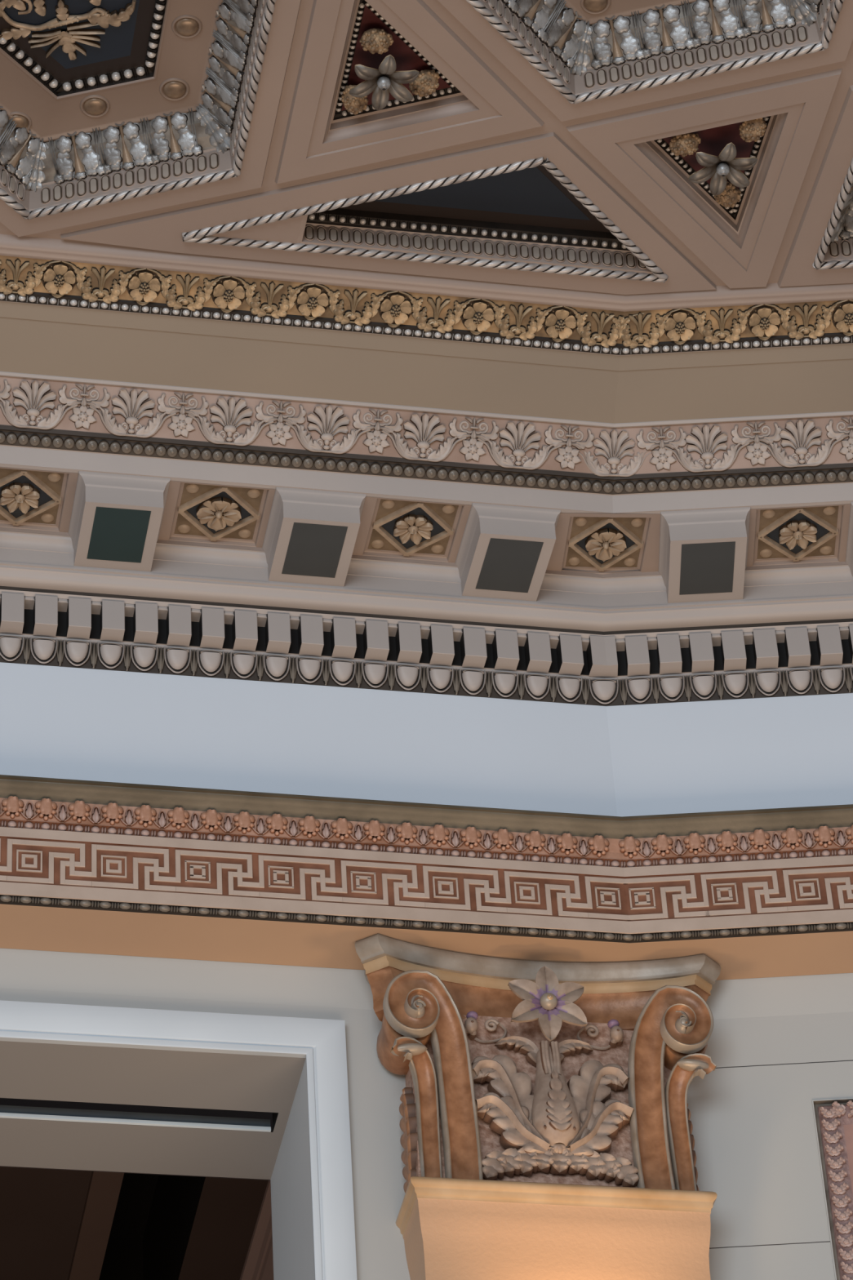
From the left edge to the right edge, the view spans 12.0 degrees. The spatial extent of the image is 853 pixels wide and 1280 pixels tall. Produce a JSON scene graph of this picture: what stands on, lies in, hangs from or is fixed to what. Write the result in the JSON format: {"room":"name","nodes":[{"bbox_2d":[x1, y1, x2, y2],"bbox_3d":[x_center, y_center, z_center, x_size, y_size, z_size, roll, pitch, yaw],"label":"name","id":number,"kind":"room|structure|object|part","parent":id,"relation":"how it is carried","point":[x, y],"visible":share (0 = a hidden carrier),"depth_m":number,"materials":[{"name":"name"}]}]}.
{"room":"ornate lobby","nodes":[
{"label":"ornate lobby","id":0,"kind":"room"},
{"bbox_2d":[0,1166,273,1279],"bbox_3d":[-2.243,1.308,11.539,3.815,0.760,2.547,4,-39,-10],"label":"doorway","id":1,"kind":"structure","parent":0,"point":[55,1224],"depth_m":11.88,"materials":[{"name":"brown paint"}]},
{"bbox_3d":[-0.411,1.677,11.672,0.115,0.160,2.547,4,-39,-10],"label":"cornice","id":2,"kind":"part","parent":1,"relation":"part of","materials":[{"name":"brown wood"}]},
{"bbox_2d":[0,1097,273,1263],"bbox_3d":[-2.030,4.476,8.992,3.815,7.700,2.547,4,-39,-10],"label":"wall","id":3,"kind":"structure","parent":0,"point":[3,1101],"depth_m":10.31,"materials":[{"name":"brown paint"}]},
{"bbox_2d":[0,947,410,1279],"bbox_3d":[-0.947,3.557,7.572,3.302,7.240,0.015,4,-39,-10],"label":"wall","id":4,"kind":"structure","parent":0,"point":[375,1092],"depth_m":9.85,"materials":[{"name":"grey paint"}]},
{"bbox_2d":[0,466,78,536],"bbox_3d":[-1.022,-0.350,10.173,0.312,0.025,0.244,4,-40,-10],"label":"coffer","id":5,"kind":"object","parent":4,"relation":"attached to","point":[36,500],"visible":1,"depth_m":10.18,"materials":[{"name":"beige paint"}]},
{"bbox_3d":[-1.021,-0.362,10.175,0.175,0.001,0.175,4,-40,-10],"label":"diamond panel","id":6,"kind":"part","parent":5,"relation":"part of","materials":[{"name":"paint"}]},
{"bbox_3d":[-1.021,-0.359,10.172,0.157,0.012,0.157,-25,-43,25],"label":"diamond frame","id":7,"kind":"part","parent":5,"relation":"part of","materials":[{"name":"beige paint"}]},
{"bbox_2d":[67,471,170,571],"bbox_3d":[-0.774,-0.295,10.188,0.229,0.093,0.260,4,-39,-10],"label":"cornice block","id":8,"kind":"object","parent":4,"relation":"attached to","point":[116,520],"visible":1,"depth_m":10.13,"materials":[{"name":"paint"}]},
{"bbox_3d":[-0.771,-0.263,10.154,0.137,0.001,0.202,4,-39,-10],"label":"inset panel","id":9,"kind":"part","parent":8,"relation":"part of","materials":[{"name":"paint"}]},
{"bbox_2d":[0,1000,357,1279],"bbox_3d":[-1.342,3.767,7.668,2.603,7.074,0.592,4,-39,-10],"label":"door frame","id":10,"kind":"structure","parent":4,"relation":"in","point":[294,1069],"depth_m":9.84,"materials":[{"name":"white paint"}]},
{"bbox_2d":[158,480,275,551],"bbox_3d":[-0.526,-0.313,10.261,0.312,0.025,0.244,4,-40,-10],"label":"coffer","id":11,"kind":"object","parent":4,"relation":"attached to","point":[193,513],"visible":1,"depth_m":10.26,"materials":[{"name":"beige paint"}]},
{"bbox_3d":[-0.526,-0.322,10.260,0.157,0.012,0.157,-25,-43,25],"label":"diamond frame","id":12,"kind":"part","parent":11,"relation":"part of","materials":[{"name":"beige paint"}]},
{"bbox_3d":[-0.526,-0.325,10.263,0.175,0.001,0.175,4,-40,-10],"label":"diamond panel","id":13,"kind":"part","parent":11,"relation":"part of","materials":[{"name":"black paint"}]},
{"bbox_2d":[262,486,365,586],"bbox_3d":[-0.286,-0.259,10.274,0.229,0.093,0.260,4,-39,-10],"label":"cornice block","id":14,"kind":"object","parent":4,"relation":"attached to","point":[310,537],"visible":1,"depth_m":10.21,"materials":[{"name":"paint"}]},
{"bbox_3d":[-0.283,-0.226,10.241,0.137,0.001,0.202,4,-39,-10],"label":"inset panel","id":15,"kind":"part","parent":14,"relation":"part of","materials":[{"name":"grey paint"}]},
{"bbox_2d":[351,496,471,565],"bbox_3d":[-0.035,-0.276,10.348,0.312,0.025,0.244,4,-40,-10],"label":"coffer","id":16,"kind":"object","parent":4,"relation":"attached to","point":[401,529],"visible":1,"depth_m":10.35,"materials":[{"name":"beige paint"}]},
{"bbox_3d":[-0.034,-0.285,10.347,0.157,0.012,0.157,-25,-43,25],"label":"diamond frame","id":17,"kind":"part","parent":16,"relation":"part of","materials":[{"name":"beige paint"}]},
{"bbox_3d":[-0.034,-0.289,10.350,0.175,0.001,0.175,4,-40,-10],"label":"diamond panel","id":18,"kind":"part","parent":16,"relation":"part of","materials":[{"name":"black paint"}]},
{"bbox_2d":[0,463,850,577],"bbox_3d":[-0.368,-0.338,10.233,4.886,0.014,0.457,2,-39,-7],"label":"trim","id":19,"kind":"structure","parent":4,"relation":"attached to","point":[6,529],"depth_m":10.42,"materials":[{"name":"beige paint"}]},
{"bbox_2d":[0,255,852,348],"bbox_3d":[-0.332,-0.876,10.011,4.912,0.054,0.311,2,-39,-7],"label":"floral molding","id":20,"kind":"structure","parent":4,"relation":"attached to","point":[93,282],"depth_m":10.11,"materials":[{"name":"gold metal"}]},
{"bbox_2d":[41,262,75,297],"bbox_3d":[-0.902,-0.882,9.952,0.086,0.013,0.093,4,-65,-10],"label":"flower","id":21,"kind":"object","parent":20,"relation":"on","point":[58,278],"depth_m":9.95,"materials":[{"name":"gold metal"}]},
{"bbox_2d":[126,269,160,305],"bbox_3d":[-0.696,-0.867,9.989,0.086,0.013,0.093,4,-65,-10],"label":"flower","id":22,"kind":"object","parent":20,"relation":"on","point":[143,286],"depth_m":9.98,"materials":[{"name":"gold metal"}]},
{"bbox_2d":[211,276,245,313],"bbox_3d":[-0.490,-0.852,10.025,0.086,0.013,0.093,4,-65,-10],"label":"flower","id":23,"kind":"object","parent":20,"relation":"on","point":[228,293],"depth_m":10.02,"materials":[{"name":"gold metal"}]},
{"bbox_2d":[295,284,328,320],"bbox_3d":[-0.283,-0.836,10.062,0.086,0.013,0.093,4,-65,-10],"label":"flower","id":24,"kind":"object","parent":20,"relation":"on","point":[312,301],"depth_m":10.05,"materials":[{"name":"gold metal"}]},
{"bbox_2d":[378,292,412,328],"bbox_3d":[-0.077,-0.821,10.098,0.086,0.013,0.093,4,-65,-10],"label":"flower","id":25,"kind":"object","parent":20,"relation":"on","point":[395,308],"depth_m":10.09,"materials":[{"name":"gold metal"}]},
{"bbox_2d":[461,299,494,335],"bbox_3d":[0.129,-0.805,10.135,0.086,0.013,0.093,4,-65,-10],"label":"flower","id":26,"kind":"object","parent":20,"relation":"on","point":[477,316],"depth_m":10.13,"materials":[{"name":"gold metal"}]},
{"bbox_2d":[542,306,576,342],"bbox_3d":[0.335,-0.790,10.171,0.086,0.013,0.093,4,-65,-10],"label":"flower","id":27,"kind":"object","parent":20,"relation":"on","point":[559,323],"depth_m":10.17,"materials":[{"name":"gold metal"}]},
{"bbox_2d":[664,309,697,345],"bbox_3d":[0.638,-0.786,10.202,0.086,0.013,0.093,-3,-65,-1],"label":"flower","id":28,"kind":"object","parent":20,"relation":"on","point":[680,325],"depth_m":10.20,"materials":[{"name":"gold metal"}]},
{"bbox_2d":[747,305,781,340],"bbox_3d":[0.851,-0.797,10.206,0.086,0.013,0.093,-3,-65,-1],"label":"flower","id":29,"kind":"object","parent":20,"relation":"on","point":[764,322],"depth_m":10.20,"materials":[{"name":"gold metal"}]},
{"bbox_2d":[831,300,852,336],"bbox_3d":[1.065,-0.808,10.209,0.086,0.013,0.093,-3,-65,-1],"label":"flower","id":30,"kind":"object","parent":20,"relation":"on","point":[842,310],"depth_m":10.20,"materials":[{"name":"gold metal"}]},
{"bbox_2d":[0,289,852,355],"bbox_3d":[-0.343,-0.826,10.038,4.881,0.017,0.247,2,-39,-7],"label":"trim","id":31,"kind":"structure","parent":4,"relation":"attached to","point":[39,298],"depth_m":10.13,"materials":[{"name":"ceramic"}]},
{"bbox_2d":[0,903,852,980],"bbox_3d":[-0.342,0.708,9.854,4.884,0.001,0.402,2,-39,-7],"label":"trim","id":32,"kind":"structure","parent":4,"relation":"attached to","point":[21,926],"depth_m":9.91,"materials":[{"name":"paint"}]},
{"bbox_2d":[0,894,852,942],"bbox_3d":[-0.331,0.637,9.780,4.884,0.016,0.238,2,-39,-7],"label":"bead","id":33,"kind":"object","parent":4,"relation":"attached to","point":[4,899],"visible":1,"depth_m":9.88,"materials":[{"name":"ceramic"}]},
{"bbox_2d":[0,826,852,933],"bbox_3d":[-0.323,0.549,9.837,4.910,0.198,0.224,2,-39,-7],"label":"band","id":34,"kind":"object","parent":33,"relation":"on","point":[37,863],"visible":1,"depth_m":9.94,"materials":[{"name":"stone"}]},
{"bbox_2d":[0,818,852,867],"bbox_3d":[-0.345,0.465,9.910,4.878,0.024,0.234,2,-39,-7],"label":"molding","id":35,"kind":"structure","parent":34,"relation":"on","point":[3,823],"depth_m":10.01,"materials":[{"name":"orange ceramic"}]},
{"bbox_2d":[0,795,852,859],"bbox_3d":[-0.333,0.424,9.925,4.903,0.057,0.239,2,-39,-7],"label":"trim","id":36,"kind":"structure","parent":4,"relation":"attached to","point":[45,810],"depth_m":10.02,"materials":[{"name":"pink metal"}]},
{"bbox_2d":[0,774,852,839],"bbox_3d":[-0.348,0.379,9.950,4.880,0.047,0.280,2,-39,-7],"label":"trim","id":37,"kind":"structure","parent":4,"relation":"attached to","point":[28,788],"depth_m":10.04,"materials":[{"name":"paint"}]},
{"bbox_2d":[0,662,852,816],"bbox_3d":[-0.362,0.228,10.112,4.878,0.393,0.217,2,-39,-7],"label":"frieze","id":38,"kind":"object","parent":4,"relation":"attached to","point":[56,722],"depth_m":10.22,"materials":[{"name":"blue paint"}]},
{"bbox_2d":[0,632,852,706],"bbox_3d":[-0.356,0.035,10.247,4.912,0.077,0.251,2,-39,-7],"label":"molding","id":39,"kind":"structure","parent":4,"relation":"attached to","point":[604,688],"depth_m":10.35,"materials":[{"name":"brown paint"}]},
{"bbox_2d":[0,589,852,706],"bbox_3d":[-0.374,-0.017,10.260,4.881,0.174,0.293,2,-39,-7],"label":"trim","id":40,"kind":"structure","parent":4,"relation":"attached to","point":[25,593],"depth_m":10.38,"materials":[{"name":"paint"}]},
{"bbox_2d":[0,592,852,677],"bbox_3d":[-0.356,-0.050,10.274,4.913,0.095,0.265,2,-39,-7],"label":"dentil molding","id":41,"kind":"structure","parent":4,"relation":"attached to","point":[20,614],"depth_m":10.36,"materials":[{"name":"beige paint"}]},
{"bbox_2d":[0,530,852,635],"bbox_3d":[-0.376,-0.181,10.305,4.880,0.139,0.285,2,-39,-7],"label":"cornice molding","id":42,"kind":"structure","parent":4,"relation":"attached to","point":[29,562],"depth_m":10.41,"materials":[{"name":"paint"}]},
{"bbox_2d":[0,444,852,514],"bbox_3d":[-0.359,-0.441,10.155,4.879,0.049,0.254,2,-39,-7],"label":"trim","id":43,"kind":"structure","parent":4,"relation":"attached to","point":[841,493],"depth_m":10.26,"materials":[{"name":"paint"}]},
{"bbox_2d":[0,424,852,494],"bbox_3d":[-0.355,-0.490,10.149,4.886,0.029,0.261,2,-39,-7],"label":"trim","id":44,"kind":"structure","parent":4,"relation":"attached to","point":[11,435],"depth_m":10.25,"materials":[{"name":"brown paint"}]},
{"bbox_2d":[0,376,852,476],"bbox_3d":[-0.345,-0.572,10.146,4.937,0.106,0.294,2,-39,-7],"label":"frieze","id":45,"kind":"object","parent":44,"relation":"on","point":[24,402],"visible":1,"depth_m":10.24,"materials":[{"name":"stone"}]},
{"bbox_2d":[69,405,96,429],"bbox_3d":[-0.855,-0.557,10.091,0.068,0.063,0.014,4,-4,-10],"label":"flower","id":46,"kind":"object","parent":45,"relation":"on","point":[81,417],"depth_m":10.09,"materials":[{"name":"stone"}]},
{"bbox_2d":[168,413,195,437],"bbox_3d":[-0.612,-0.539,10.134,0.068,0.063,0.014,4,-4,-10],"label":"flower","id":47,"kind":"object","parent":45,"relation":"on","point":[180,425],"depth_m":10.13,"materials":[{"name":"stone"}]},
{"bbox_2d":[266,422,293,445],"bbox_3d":[-0.369,-0.521,10.177,0.068,0.063,0.014,4,-4,-10],"label":"flower","id":48,"kind":"object","parent":45,"relation":"on","point":[277,433],"depth_m":10.18,"materials":[{"name":"stone"}]},
{"bbox_2d":[363,427,390,453],"bbox_3d":[-0.126,-0.503,10.220,0.068,0.063,0.014,4,-4,-10],"label":"flower","id":49,"kind":"object","parent":45,"relation":"on","point":[375,440],"depth_m":10.22,"materials":[{"name":"stone"}]},
{"bbox_2d":[458,437,485,461],"bbox_3d":[0.118,-0.484,10.263,0.068,0.063,0.014,4,-4,-10],"label":"flower","id":50,"kind":"object","parent":45,"relation":"on","point":[470,449],"depth_m":10.26,"materials":[{"name":"stone"}]},
{"bbox_2d":[555,445,581,469],"bbox_3d":[0.361,-0.466,10.306,0.068,0.063,0.014,4,-4,-10],"label":"flower","id":51,"kind":"object","parent":45,"relation":"on","point":[566,457],"depth_m":10.31,"materials":[{"name":"stone"}]},
{"bbox_2d":[649,447,676,470],"bbox_3d":[0.602,-0.464,10.329,0.068,0.063,0.014,-3,-3,-1],"label":"flower","id":52,"kind":"object","parent":45,"relation":"on","point":[660,458],"depth_m":10.33,"materials":[{"name":"stone"}]},
{"bbox_2d":[744,442,771,465],"bbox_3d":[0.844,-0.477,10.333,0.068,0.063,0.014,-3,-3,-1],"label":"flower","id":53,"kind":"object","parent":45,"relation":"on","point":[755,453],"depth_m":10.33,"materials":[{"name":"stone"}]},
{"bbox_2d":[839,437,852,460],"bbox_3d":[1.087,-0.490,10.337,0.068,0.063,0.014,-3,-3,-1],"label":"flower","id":54,"kind":"object","parent":45,"relation":"on","point":[846,444],"depth_m":10.34,"materials":[{"name":"stone"}]},
{"bbox_2d":[0,300,852,427],"bbox_3d":[-0.350,-0.734,10.091,4.886,0.088,0.431,2,-39,-7],"label":"trim","id":55,"kind":"structure","parent":4,"relation":"attached to","point":[37,341],"depth_m":10.20,"materials":[{"name":"paint"}]},
{"bbox_2d":[453,502,560,601],"bbox_3d":[0.208,-0.222,10.362,0.229,0.093,0.260,4,-39,-10],"label":"cornice block","id":56,"kind":"object","parent":4,"relation":"attached to","point":[504,552],"visible":1,"depth_m":10.30,"materials":[{"name":"paint"}]},
{"bbox_3d":[0.211,-0.189,10.328,0.137,0.001,0.202,4,-39,-10],"label":"inset panel","id":57,"kind":"part","parent":56,"relation":"part of","materials":[{"name":"grey paint"}]},
{"bbox_2d":[546,512,660,577],"bbox_3d":[0.461,-0.241,10.433,0.327,0.025,0.260,1,-39,-6],"label":"coffer","id":58,"kind":"object","parent":4,"relation":"attached to","point":[602,544],"visible":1,"depth_m":10.43,"materials":[{"name":"beige paint"}]},
{"bbox_3d":[0.461,-0.248,10.434,0.151,0.012,0.161,-28,-45,27],"label":"diamond frame","id":59,"kind":"part","parent":58,"relation":"part of","materials":[{"name":"beige paint"}]},
{"bbox_3d":[0.461,-0.252,10.437,0.163,0.001,0.175,1,-39,-6],"label":"diamond panel","id":60,"kind":"part","parent":58,"relation":"part of","materials":[{"name":"paint"}]},
{"bbox_2d":[658,506,750,603],"bbox_3d":[0.717,-0.216,10.412,0.229,0.093,0.260,-3,-39,-1],"label":"cornice block","id":61,"kind":"object","parent":4,"relation":"attached to","point":[703,556],"visible":1,"depth_m":10.35,"materials":[{"name":"paint"}]},
{"bbox_3d":[0.719,-0.183,10.378,0.137,0.001,0.202,-3,-39,-1],"label":"inset panel","id":62,"kind":"part","parent":61,"relation":"part of","materials":[{"name":"grey paint"}]},
{"bbox_2d":[746,503,850,569],"bbox_3d":[0.957,-0.265,10.445,0.312,0.025,0.244,-3,-39,-1],"label":"coffer","id":63,"kind":"object","parent":4,"relation":"attached to","point":[796,535],"visible":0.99,"depth_m":10.45,"materials":[{"name":"beige paint"}]},
{"bbox_3d":[0.957,-0.277,10.447,0.175,0.001,0.175,-3,-39,-1],"label":"diamond panel","id":64,"kind":"part","parent":63,"relation":"part of","materials":[{"name":"black paint"}]},
{"bbox_3d":[0.957,-0.274,10.444,0.157,0.012,0.157,29,-49,-34],"label":"diamond frame","id":65,"kind":"part","parent":63,"relation":"part of","materials":[{"name":"beige paint"}]},
{"bbox_2d":[845,501,852,576],"bbox_3d":[1.203,-0.242,10.421,0.229,0.093,0.260,-3,-39,-1],"label":"cornice block","id":66,"kind":"object","parent":4,"relation":"attached to","point":[849,557],"visible":1,"depth_m":10.46,"materials":[{"name":"paint"}]},
{"bbox_2d":[0,0,852,294],"bbox_3d":[-0.102,-2.119,8.942,5.214,0.500,3.212,4,-39,-10],"label":"ceiling","id":67,"kind":"structure","parent":0,"point":[287,166],"depth_m":9.75,"materials":[{"name":"beige paint"}]},
{"bbox_2d":[0,0,276,219],"bbox_3d":[-0.823,-1.455,9.436,0.896,0.187,1.192,4,-39,-10],"label":"coffer","id":68,"kind":"object","parent":67,"relation":"attached to","point":[102,102],"visible":1,"depth_m":9.72,"materials":[{"name":"beige paint"}]},
{"bbox_3d":[-0.827,-1.527,9.494,0.433,0.001,0.590,-4,-39,0],"label":"coffer panel","id":69,"kind":"part","parent":68,"relation":"part of","materials":[{"name":"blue paint"}]},
{"bbox_3d":[-0.826,-1.507,9.478,0.768,0.007,0.934,-4,-39,0],"label":"coffer frame","id":70,"kind":"part","parent":68,"relation":"part of","materials":[{"name":"brown paint"}]},
{"bbox_2d":[322,0,479,143],"bbox_3d":[-0.033,-1.336,9.550,0.354,0.088,0.488,4,-39,-10],"label":"coffer","id":71,"kind":"object","parent":67,"relation":"attached to","point":[384,82],"visible":1,"depth_m":9.58,"materials":[{"name":"beige paint"}]},
{"bbox_2d":[377,73,391,90],"bbox_3d":[-0.100,-1.312,9.538,0.048,0.042,0.047,4,-39,-10],"label":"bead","id":72,"kind":"object","parent":71,"relation":"on","point":[384,80],"depth_m":9.53,"materials":[{"name":"silver metal"}]},
{"bbox_3d":[-0.078,-1.378,9.565,0.266,0.001,0.334,-4,-39,0],"label":"coffer panel","id":73,"kind":"part","parent":71,"relation":"part of","materials":[{"name":"red paint"}]},
{"bbox_2d":[182,156,668,283],"bbox_3d":[0.030,-1.091,9.899,1.224,0.112,0.398,4,-39,-10],"label":"coffer","id":74,"kind":"object","parent":67,"relation":"attached to","point":[526,215],"visible":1,"depth_m":10.01,"materials":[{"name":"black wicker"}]},
{"bbox_3d":[0.132,-1.126,9.953,0.786,0.001,0.275,4,-39,-10],"label":"coffer panel","id":75,"kind":"part","parent":74,"relation":"part of","materials":[{"name":"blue paint"}]},
{"bbox_2d":[0,234,852,311],"bbox_3d":[-0.337,-0.944,9.981,4.880,0.031,0.264,2,-39,-7],"label":"trim","id":76,"kind":"structure","parent":67,"relation":"attached to","point":[24,246],"depth_m":10.06,"materials":[{"name":"beige paint"}]},
{"bbox_2d":[466,0,844,104],"bbox_3d":[0.526,-1.706,9.236,0.969,0.187,1.197,4,-39,-10],"label":"coffer","id":77,"kind":"object","parent":67,"relation":"attached to","point":[587,50],"visible":1,"depth_m":9.58,"materials":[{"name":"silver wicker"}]},
{"bbox_3d":[0.523,-1.759,9.278,0.837,0.007,0.923,-4,-39,0],"label":"coffer frame","id":78,"kind":"part","parent":77,"relation":"part of","materials":[{"name":"brown paint"}]},
{"bbox_2d":[634,112,788,248],"bbox_3d":[0.653,-1.138,9.854,0.346,0.088,0.470,4,-39,-10],"label":"coffer","id":79,"kind":"object","parent":67,"relation":"attached to","point":[723,170],"visible":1,"depth_m":9.85,"materials":[{"name":"beige paint"}]},
{"bbox_3d":[0.693,-1.165,9.894,0.257,0.001,0.317,-4,-39,0],"label":"coffer panel","id":80,"kind":"part","parent":79,"relation":"part of","materials":[{"name":"paint"}]},
{"bbox_2d":[715,160,729,176],"bbox_3d":[0.718,-1.141,9.819,0.048,0.042,0.047,4,-39,-10],"label":"bead","id":81,"kind":"object","parent":79,"relation":"on","point":[722,166],"depth_m":9.81,"materials":[{"name":"silver metal"}]},
{"bbox_2d":[812,158,852,270],"bbox_3d":[1.328,-1.232,9.892,0.629,0.187,0.847,4,-39,-10],"label":"coffer","id":82,"kind":"object","parent":67,"relation":"attached to","point":[835,251],"visible":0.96,"depth_m":10.10,"materials":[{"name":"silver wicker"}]},
{"bbox_2d":[687,973,852,1279],"bbox_3d":[1.470,3.651,7.892,1.607,7.240,0.065,-3,-39,-1],"label":"wall","id":83,"kind":"structure","parent":0,"point":[777,1046],"depth_m":9.89,"materials":[{"name":"grey paint"}]},
{"bbox_2d":[812,1097,852,1279],"bbox_3d":[1.432,3.197,8.231,0.700,5.374,0.028,-3,-39,-1],"label":"wall panel","id":84,"kind":"object","parent":83,"relation":"attached to","point":[833,1117],"visible":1,"depth_m":9.78,"materials":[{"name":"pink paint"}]},
{"label":"floor","id":85,"kind":"structure","parent":0,"visible":0},
{"bbox_2d":[395,1176,717,1279],"bbox_3d":[0.477,3.875,7.530,0.736,6.542,0.198,4,-39,-10],"label":"shaft","id":86,"kind":"object","parent":85,"relation":"on","point":[451,1228],"visible":1,"depth_m":9.44,"materials":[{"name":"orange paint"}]},
{"bbox_2d":[355,933,720,1193],"bbox_3d":[0.290,1.052,9.780,0.922,0.696,0.230,4,-39,-10],"label":"pilaster capital","id":87,"kind":"object","parent":86,"relation":"on","point":[513,1070],"visible":1,"depth_m":9.76,"materials":[{"name":"brown stone"}]},
{"bbox_2d":[539,992,557,1009],"bbox_3d":[0.296,0.877,9.837,0.041,0.043,0.042,-32,-47,31],"label":"bead","id":88,"kind":"object","parent":87,"relation":"on","point":[548,1001],"depth_m":9.82,"materials":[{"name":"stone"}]}
]}

